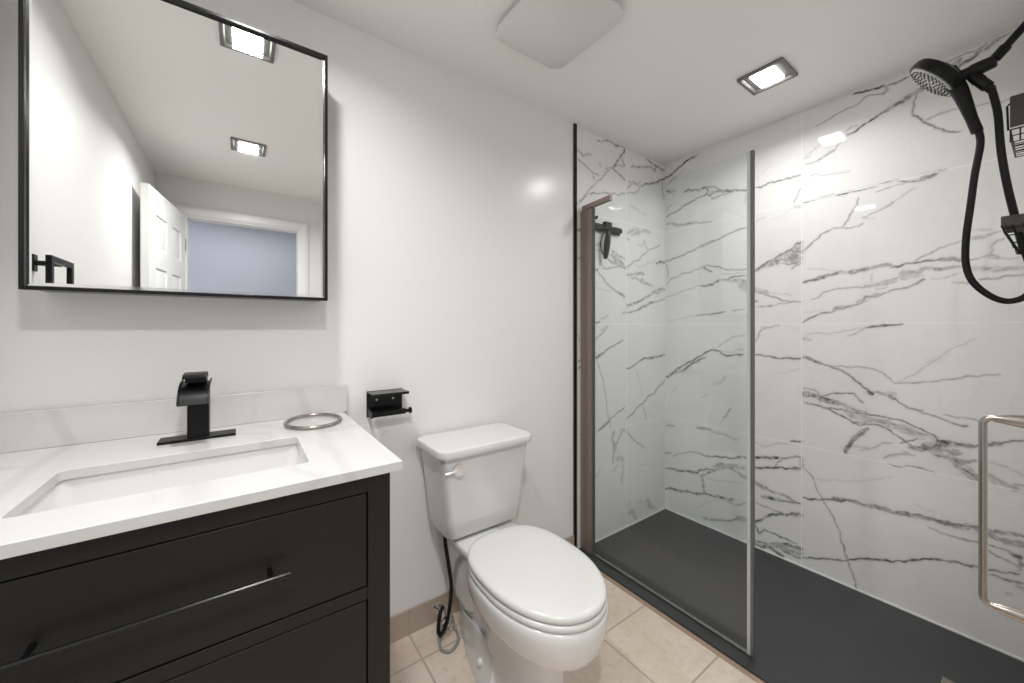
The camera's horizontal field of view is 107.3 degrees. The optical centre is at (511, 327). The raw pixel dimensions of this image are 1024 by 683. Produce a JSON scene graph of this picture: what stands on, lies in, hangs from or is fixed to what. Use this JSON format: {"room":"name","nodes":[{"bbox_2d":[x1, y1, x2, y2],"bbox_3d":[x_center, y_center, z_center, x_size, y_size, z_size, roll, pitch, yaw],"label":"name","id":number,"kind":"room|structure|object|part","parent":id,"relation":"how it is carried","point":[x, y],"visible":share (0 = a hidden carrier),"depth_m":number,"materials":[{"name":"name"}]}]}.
{"room":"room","nodes":[
{"label":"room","id":0,"kind":"room"},
{"bbox_2d":[0,0,572,615],"bbox_3d":[-0.525,0.084,1.456,2.023,2.335,0.100,0,0,-36],"label":"wall","id":1,"kind":"structure","parent":0,"point":[450,193],"depth_m":1.45,"materials":[{"name":"white paint"}]},
{"bbox_2d":[18,0,327,301],"bbox_3d":[-0.872,-0.471,1.062,0.620,0.774,0.133,0,0,-36],"label":"mirror","id":2,"kind":"object","parent":1,"relation":"attached to","point":[174,148],"visible":1,"depth_m":0.97,"materials":[{"name":"black"}]},
{"bbox_2d":[0,384,346,453],"bbox_3d":[-0.899,0.249,1.112,0.770,0.094,0.020,0,0,-36],"label":"backsplash","id":3,"kind":"structure","parent":1,"relation":"attached to","point":[53,427],"depth_m":1.03,"materials":[{"name":"white stone"}]},
{"bbox_2d":[366,388,411,418],"bbox_3d":[-0.450,0.283,1.397,0.152,0.095,0.082,0,0,-36],"label":"toilet paper holder","id":4,"kind":"object","parent":1,"relation":"attached to","point":[379,403],"visible":1,"depth_m":1.40,"materials":[{"name":"black metal"}]},
{"bbox_3d":[-0.512,0.308,1.360,0.004,0.034,0.062,0,0,-36],"label":"arm","id":5,"kind":"part","parent":4,"relation":"part of","materials":[{"name":"black metal"}]},
{"bbox_2d":[367,389,408,396],"bbox_3d":[-0.457,0.241,1.390,0.131,0.009,0.078,0,0,-36],"label":"shelf","id":6,"kind":"object","parent":4,"relation":"attached to","point":[389,392],"depth_m":1.38,"materials":[{"name":"black metal"}]},
{"bbox_3d":[-0.442,0.314,1.390,0.146,0.024,0.024,0,0,-36],"label":"rod","id":7,"kind":"part","parent":4,"relation":"part of","materials":[{"name":"black metal"}]},
{"bbox_2d":[433,603,451,626],"bbox_3d":[-0.276,1.140,1.504,0.044,0.062,0.092,0,0,-36],"label":"valve","id":8,"kind":"object","parent":1,"relation":"attached to","point":[437,606],"visible":0.73,"depth_m":1.49,"materials":[{"name":"silver metal"}]},
{"bbox_3d":[-0.253,1.149,1.472,0.040,0.040,0.014,0,0,-36],"label":"handle","id":9,"kind":"part","parent":8,"relation":"part of","materials":[{"name":"silver metal"}]},
{"bbox_2d":[390,535,573,643],"bbox_3d":[-0.453,1.151,1.440,1.922,0.100,0.010,0,0,-36],"label":"baseboard","id":10,"kind":"structure","parent":1,"relation":"attached to","point":[404,623],"depth_m":1.50,"materials":[{"name":"beige tile"}]},
{"bbox_2d":[573,123,576,546],"bbox_3d":[0.322,0.059,2.027,0.018,2.285,0.060,0,0,-36],"label":"trim","id":11,"kind":"structure","parent":1,"relation":"attached to","point":[574,124],"depth_m":2.00,"materials":[{"name":"black metal"}]},
{"bbox_2d":[599,570,764,682],"bbox_3d":[0.745,1.220,1.407,0.020,0.044,1.438,0,0,-36],"label":"trim","id":12,"kind":"structure","parent":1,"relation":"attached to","point":[731,662],"depth_m":1.48,"materials":[{"name":"beige wood"}]},
{"bbox_2d":[577,28,1016,164],"bbox_3d":[1.103,-1.081,1.671,0.830,0.006,1.450,0,0,-36],"label":"trim","id":13,"kind":"structure","parent":1,"relation":"attached to","point":[1013,30],"depth_m":1.85,"materials":[{"name":"white"}]},
{"bbox_2d":[595,508,1023,661],"bbox_3d":[1.103,1.198,1.671,0.830,0.006,1.450,0,0,-36],"label":"trim","id":14,"kind":"structure","parent":1,"relation":"attached to","point":[912,613],"depth_m":1.75,"materials":[{"name":"white"}]},
{"bbox_2d":[390,577,756,682],"bbox_3d":[0.237,1.226,0.466,1.904,0.050,2.397,0,0,-36],"label":"floor","id":15,"kind":"structure","parent":0,"point":[639,646],"depth_m":1.37,"materials":[{"name":"beige tile"}]},
{"bbox_2d":[0,473,389,682],"bbox_3d":[-0.717,0.759,0.855,0.705,0.884,0.627,0,0,-36],"label":"bathroom vanity","id":16,"kind":"object","parent":15,"relation":"on","point":[294,588],"visible":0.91,"depth_m":0.66,"materials":[{"name":"black paint"}]},
{"bbox_3d":[-0.678,0.456,0.528,0.008,0.008,0.031,0,0,-36],"label":"handle post","id":17,"kind":"part","parent":16,"relation":"part of","materials":[{"name":"black metal"}]},
{"bbox_3d":[-0.550,0.456,0.595,0.346,0.010,0.010,0,0,-36],"label":"handle","id":18,"kind":"part","parent":16,"relation":"part of","materials":[{"name":"black metal"}]},
{"bbox_3d":[-0.563,0.336,0.641,0.609,0.036,0.021,0,0,-36],"label":"rail","id":19,"kind":"part","parent":16,"relation":"part of","materials":[{"name":"grey paint"}]},
{"bbox_2d":[0,384,402,559],"bbox_3d":[-0.725,0.260,0.870,0.770,0.114,0.615,0,0,-36],"label":"countertop","id":20,"kind":"structure","parent":16,"relation":"on","point":[40,449],"depth_m":0.88,"materials":[{"name":"white stone"}]},
{"bbox_2d":[18,444,304,515],"bbox_3d":[-0.690,0.386,0.804,0.486,0.138,0.302,0,0,-36],"label":"sink basin","id":21,"kind":"object","parent":20,"relation":"in","point":[89,489],"visible":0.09,"depth_m":0.87,"materials":[{"name":"white ceramic"}]},
{"bbox_2d":[157,371,235,445],"bbox_3d":[-0.821,0.207,0.985,0.160,0.178,0.128,0,0,-36],"label":"faucet","id":22,"kind":"object","parent":20,"relation":"on","point":[194,393],"visible":1,"depth_m":0.98,"materials":[{"name":"black metal"}]},
{"bbox_3d":[-0.825,0.167,0.982,0.062,0.055,0.128,0,0,-36],"label":"spout","id":23,"kind":"part","parent":22,"relation":"part of","materials":[{"name":"black metal"}]},
{"bbox_3d":[-0.832,0.127,0.991,0.046,0.018,0.100,0,0,-36],"label":"lever","id":24,"kind":"part","parent":22,"relation":"part of","materials":[{"name":"black metal"}]},
{"bbox_3d":[-0.839,0.136,1.003,0.043,0.016,0.061,0,0,-36],"label":"handle stem","id":25,"kind":"part","parent":22,"relation":"part of","materials":[{"name":"black metal"}]},
{"bbox_3d":[-0.840,0.293,1.011,0.160,0.007,0.055,0,0,-36],"label":"plate","id":26,"kind":"part","parent":22,"relation":"part of","materials":[{"name":"black metal"}]},
{"bbox_2d":[284,413,341,429],"bbox_3d":[-0.616,0.290,1.171,0.160,0.013,0.182,0,0,-36],"label":"metal ring","id":27,"kind":"object","parent":20,"relation":"on","point":[339,417],"visible":1,"depth_m":1.15,"materials":[{"name":"silver metal"}]},
{"bbox_3d":[-0.563,0.571,0.641,0.609,0.026,0.021,0,0,-36],"label":"rail","id":28,"kind":"part","parent":16,"relation":"part of","materials":[{"name":"grey paint"}]},
{"bbox_3d":[-0.564,0.810,0.641,0.604,0.447,0.020,0,0,-36],"label":"drawer","id":29,"kind":"part","parent":16,"relation":"part of","materials":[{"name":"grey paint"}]},
{"bbox_3d":[-0.446,0.456,0.695,0.008,0.008,0.031,0,0,-36],"label":"handle post","id":30,"kind":"part","parent":16,"relation":"part of","materials":[{"name":"black metal"}]},
{"bbox_3d":[-0.302,0.695,0.840,0.048,0.754,0.040,0,0,-36],"label":"post","id":31,"kind":"part","parent":16,"relation":"part of","materials":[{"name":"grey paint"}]},
{"bbox_2d":[438,614,459,653],"bbox_3d":[-0.243,1.175,1.444,0.094,0.052,0.114,0,0,-36],"label":"tube","id":32,"kind":"object","parent":15,"relation":"on","point":[452,649],"visible":0.93,"depth_m":1.43,"materials":[{"name":"grey"}]},
{"bbox_2d":[417,423,608,682],"bbox_3d":[0.002,0.815,1.293,0.416,0.772,0.747,0,0,-36],"label":"toilet","id":33,"kind":"object","parent":15,"relation":"on","point":[534,608],"visible":0.99,"depth_m":1.25,"materials":[{"name":"white ceramic"}]},
{"bbox_2d":[436,536,452,636],"bbox_3d":[-0.263,0.978,1.460,0.056,0.410,0.060,0,0,23],"label":"supply hose","id":34,"kind":"object","parent":33,"relation":"attached to","point":[440,634],"visible":0.95,"depth_m":1.46,"materials":[{"name":"black rubber"}]},
{"bbox_3d":[-0.200,0.501,1.319,0.072,0.043,0.028,0,0,-36],"label":"flush lever","id":35,"kind":"part","parent":33,"relation":"part of","materials":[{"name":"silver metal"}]},
{"bbox_3d":[-0.147,0.617,1.500,0.382,0.312,0.221,0,0,-36],"label":"tank","id":36,"kind":"part","parent":33,"relation":"part of","materials":[{"name":"white ceramic"}]},
{"bbox_3d":[-0.144,0.445,1.496,0.416,0.031,0.247,0,0,-36],"label":"tank lid","id":37,"kind":"part","parent":33,"relation":"part of","materials":[{"name":"white ceramic"}]},
{"bbox_3d":[0.075,0.757,1.192,0.351,0.024,0.487,0,0,-36],"label":"seat lid","id":38,"kind":"part","parent":33,"relation":"part of","materials":[{"name":"white plastic"}]},
{"bbox_3d":[0.078,0.780,1.187,0.354,0.019,0.480,0,0,-36],"label":"seat","id":39,"kind":"part","parent":33,"relation":"part of","materials":[{"name":"white plastic"}]},
{"bbox_3d":[0.055,0.997,1.218,0.360,0.410,0.563,0,0,-36],"label":"bowl","id":40,"kind":"part","parent":33,"relation":"part of","materials":[{"name":"white ceramic"}]},
{"bbox_2d":[577,127,664,548],"bbox_3d":[0.679,0.059,2.259,0.832,2.285,0.001,0,0,-36],"label":"wall","id":41,"kind":"structure","parent":0,"point":[630,283],"depth_m":2.26,"materials":[{"name":"stone"}]},
{"bbox_3d":[0.465,-0.613,2.088,0.050,0.014,0.027,0,0,-36],"label":"wall hook","id":42,"kind":"object","parent":41,"relation":"attached to","visible":0},
{"bbox_2d":[595,221,621,258],"bbox_3d":[0.544,-0.488,2.124,0.254,0.212,0.045,0,0,-36],"label":"squeegee","id":43,"kind":"object","parent":42,"relation":"hanging from","point":[606,227],"visible":0.94,"depth_m":2.11,"materials":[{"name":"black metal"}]},
{"bbox_3d":[0.535,-0.469,2.111,0.048,0.174,0.036,0,0,-36],"label":"handle","id":44,"kind":"part","parent":43,"relation":"part of","materials":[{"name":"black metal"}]},
{"bbox_3d":[0.532,-0.555,2.140,0.254,0.037,0.002,0,0,-36],"label":"rubber blade","id":45,"kind":"part","parent":43,"relation":"part of","materials":[{"name":"black rubber"}]},
{"bbox_2d":[293,0,1023,163],"bbox_3d":[0.601,-1.109,0.789,2.874,0.050,2.497,0,0,-36],"label":"ceiling","id":46,"kind":"structure","parent":0,"point":[661,84],"depth_m":1.49,"materials":[{"name":"white paint"}]},
{"bbox_2d":[496,0,622,68],"bbox_3d":[0.159,-1.067,1.317,0.328,0.032,0.357,0,0,-36],"label":"exhaust fan","id":47,"kind":"object","parent":46,"relation":"attached to","point":[552,33],"visible":1,"depth_m":1.32,"materials":[{"name":"white plastic"}]},
{"bbox_2d":[737,57,797,95],"bbox_3d":[1.101,-1.076,1.627,0.172,0.014,0.172,0,0,-36],"label":"recessed light","id":48,"kind":"object","parent":46,"relation":"in","point":[778,71],"visible":1,"depth_m":1.61,"materials":[{"name":"silver metal"}]},
{"bbox_2d":[750,66,783,87],"bbox_3d":[1.101,-1.075,1.627,0.127,0.012,0.093,0,0,-36],"label":"diffuser","id":49,"kind":"object","parent":48,"relation":"attached to","point":[771,76],"depth_m":1.62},
{"bbox_2d":[579,548,795,682],"bbox_3d":[0.780,1.216,1.439,0.074,0.052,1.450,0,0,-36],"label":"trim","id":50,"kind":"structure","parent":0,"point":[766,673],"depth_m":1.48,"materials":[{"name":"stone"}]},
{"bbox_2d":[580,150,754,657],"bbox_3d":[0.624,0.264,1.698,0.022,1.849,0.846,0,0,-36],"label":"shower door frame","id":51,"kind":"structure","parent":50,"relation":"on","point":[587,215],"depth_m":1.97,"materials":[{"name":"silver metal"}]},
{"bbox_3d":[0.439,-0.643,1.956,0.022,0.034,0.188,0,0,-36],"label":"arm","id":52,"kind":"part","parent":51,"relation":"part of","materials":[{"name":"brown metal"}]},
{"bbox_3d":[0.644,1.185,1.671,0.014,0.007,0.734,0,0,-36],"label":"rail","id":53,"kind":"part","parent":51,"relation":"part of","materials":[{"name":"silver metal"}]},
{"bbox_2d":[595,509,1023,682],"bbox_3d":[1.102,1.226,1.671,0.832,0.050,1.450,0,0,-36],"label":"floor","id":54,"kind":"structure","parent":0,"point":[811,627],"depth_m":1.58,"materials":[{"name":"stone"}]},
{"bbox_2d":[941,676,954,682],"bbox_3d":[1.466,1.200,1.218,0.110,0.003,0.110,0,0,-36],"label":"drain cover","id":55,"kind":"object","parent":54,"relation":"on","point":[943,680],"visible":1,"depth_m":1.28,"materials":[{"name":"silver metal"}]},
{"bbox_2d":[665,32,1023,659],"bbox_3d":[1.440,0.059,1.914,0.001,2.285,1.450,0,0,-36],"label":"wall","id":56,"kind":"structure","parent":0,"point":[878,363],"depth_m":1.71,"materials":[{"name":"stone"}]},
{"label":"wall","id":57,"kind":"structure","parent":0,"visible":0},
{"bbox_2d":[962,21,1023,92],"bbox_3d":[1.480,-0.834,1.138,0.060,0.222,0.155,0,0,-36],"label":"shower fixture","id":58,"kind":"object","parent":57,"relation":"attached to","point":[973,74],"visible":1,"depth_m":1.15,"materials":[{"name":"black metal"}]},
{"bbox_2d":[909,58,983,134],"bbox_3d":[1.404,-0.750,1.246,0.144,0.286,0.150,0,0,9],"label":"shower","id":59,"kind":"object","parent":58,"relation":"attached to","point":[939,77],"visible":1,"depth_m":1.19,"materials":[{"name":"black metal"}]},
{"bbox_3d":[1.397,-0.816,1.254,0.141,0.109,0.094,0,0,-36],"label":"spray plate","id":60,"kind":"part","parent":59,"relation":"part of","materials":[{"name":"grey"}]},
{"bbox_2d":[967,73,996,92],"bbox_3d":[1.457,-0.760,1.170,0.031,0.075,0.058,0,0,-36],"label":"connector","id":61,"kind":"object","parent":58,"relation":"attached to","point":[980,81],"depth_m":1.16,"materials":[{"name":"black metal"}]},
{"bbox_2d":[961,87,1023,303],"bbox_3d":[1.478,-0.400,1.146,0.027,0.661,0.144,0,0,-42],"label":"shower hose","id":62,"kind":"object","parent":58,"relation":"hanging from","point":[993,95],"visible":0.94,"depth_m":1.15,"materials":[{"name":"black rubber"}]},
{"bbox_2d":[1000,213,1023,254],"bbox_3d":[1.427,-0.258,1.056,0.149,0.095,0.067,0,0,-36],"label":"shower caddy","id":63,"kind":"object","parent":57,"relation":"attached to","point":[1011,223],"visible":1,"depth_m":1.03,"materials":[{"name":"black metal"}]},
{"bbox_2d":[1006,93,1023,157],"bbox_3d":[1.569,-0.619,1.155,0.179,0.140,0.063,0,0,-36],"label":"shower caddy","id":64,"kind":"object","parent":57,"relation":"attached to","point":[1016,103],"visible":1,"depth_m":1.12,"materials":[{"name":"black metal"}]},
{"bbox_3d":[1.502,-0.642,1.104,0.006,0.093,0.052,0,0,-36],"label":"panel","id":65,"kind":"part","parent":64,"relation":"part of","materials":[{"name":"grey metal"}]},
{"bbox_3d":[1.237,0.084,0.868,0.110,2.335,0.010,0,0,-36],"label":"wall","id":66,"kind":"structure","parent":0,"visible":0},
{"bbox_2d":[978,415,1023,623],"bbox_3d":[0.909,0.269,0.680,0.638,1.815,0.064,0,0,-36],"label":"door handle","id":67,"kind":"object","parent":66,"relation":"attached to","point":[1016,614],"visible":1,"depth_m":0.59,"materials":[{"name":"silver metal"}]}
]}

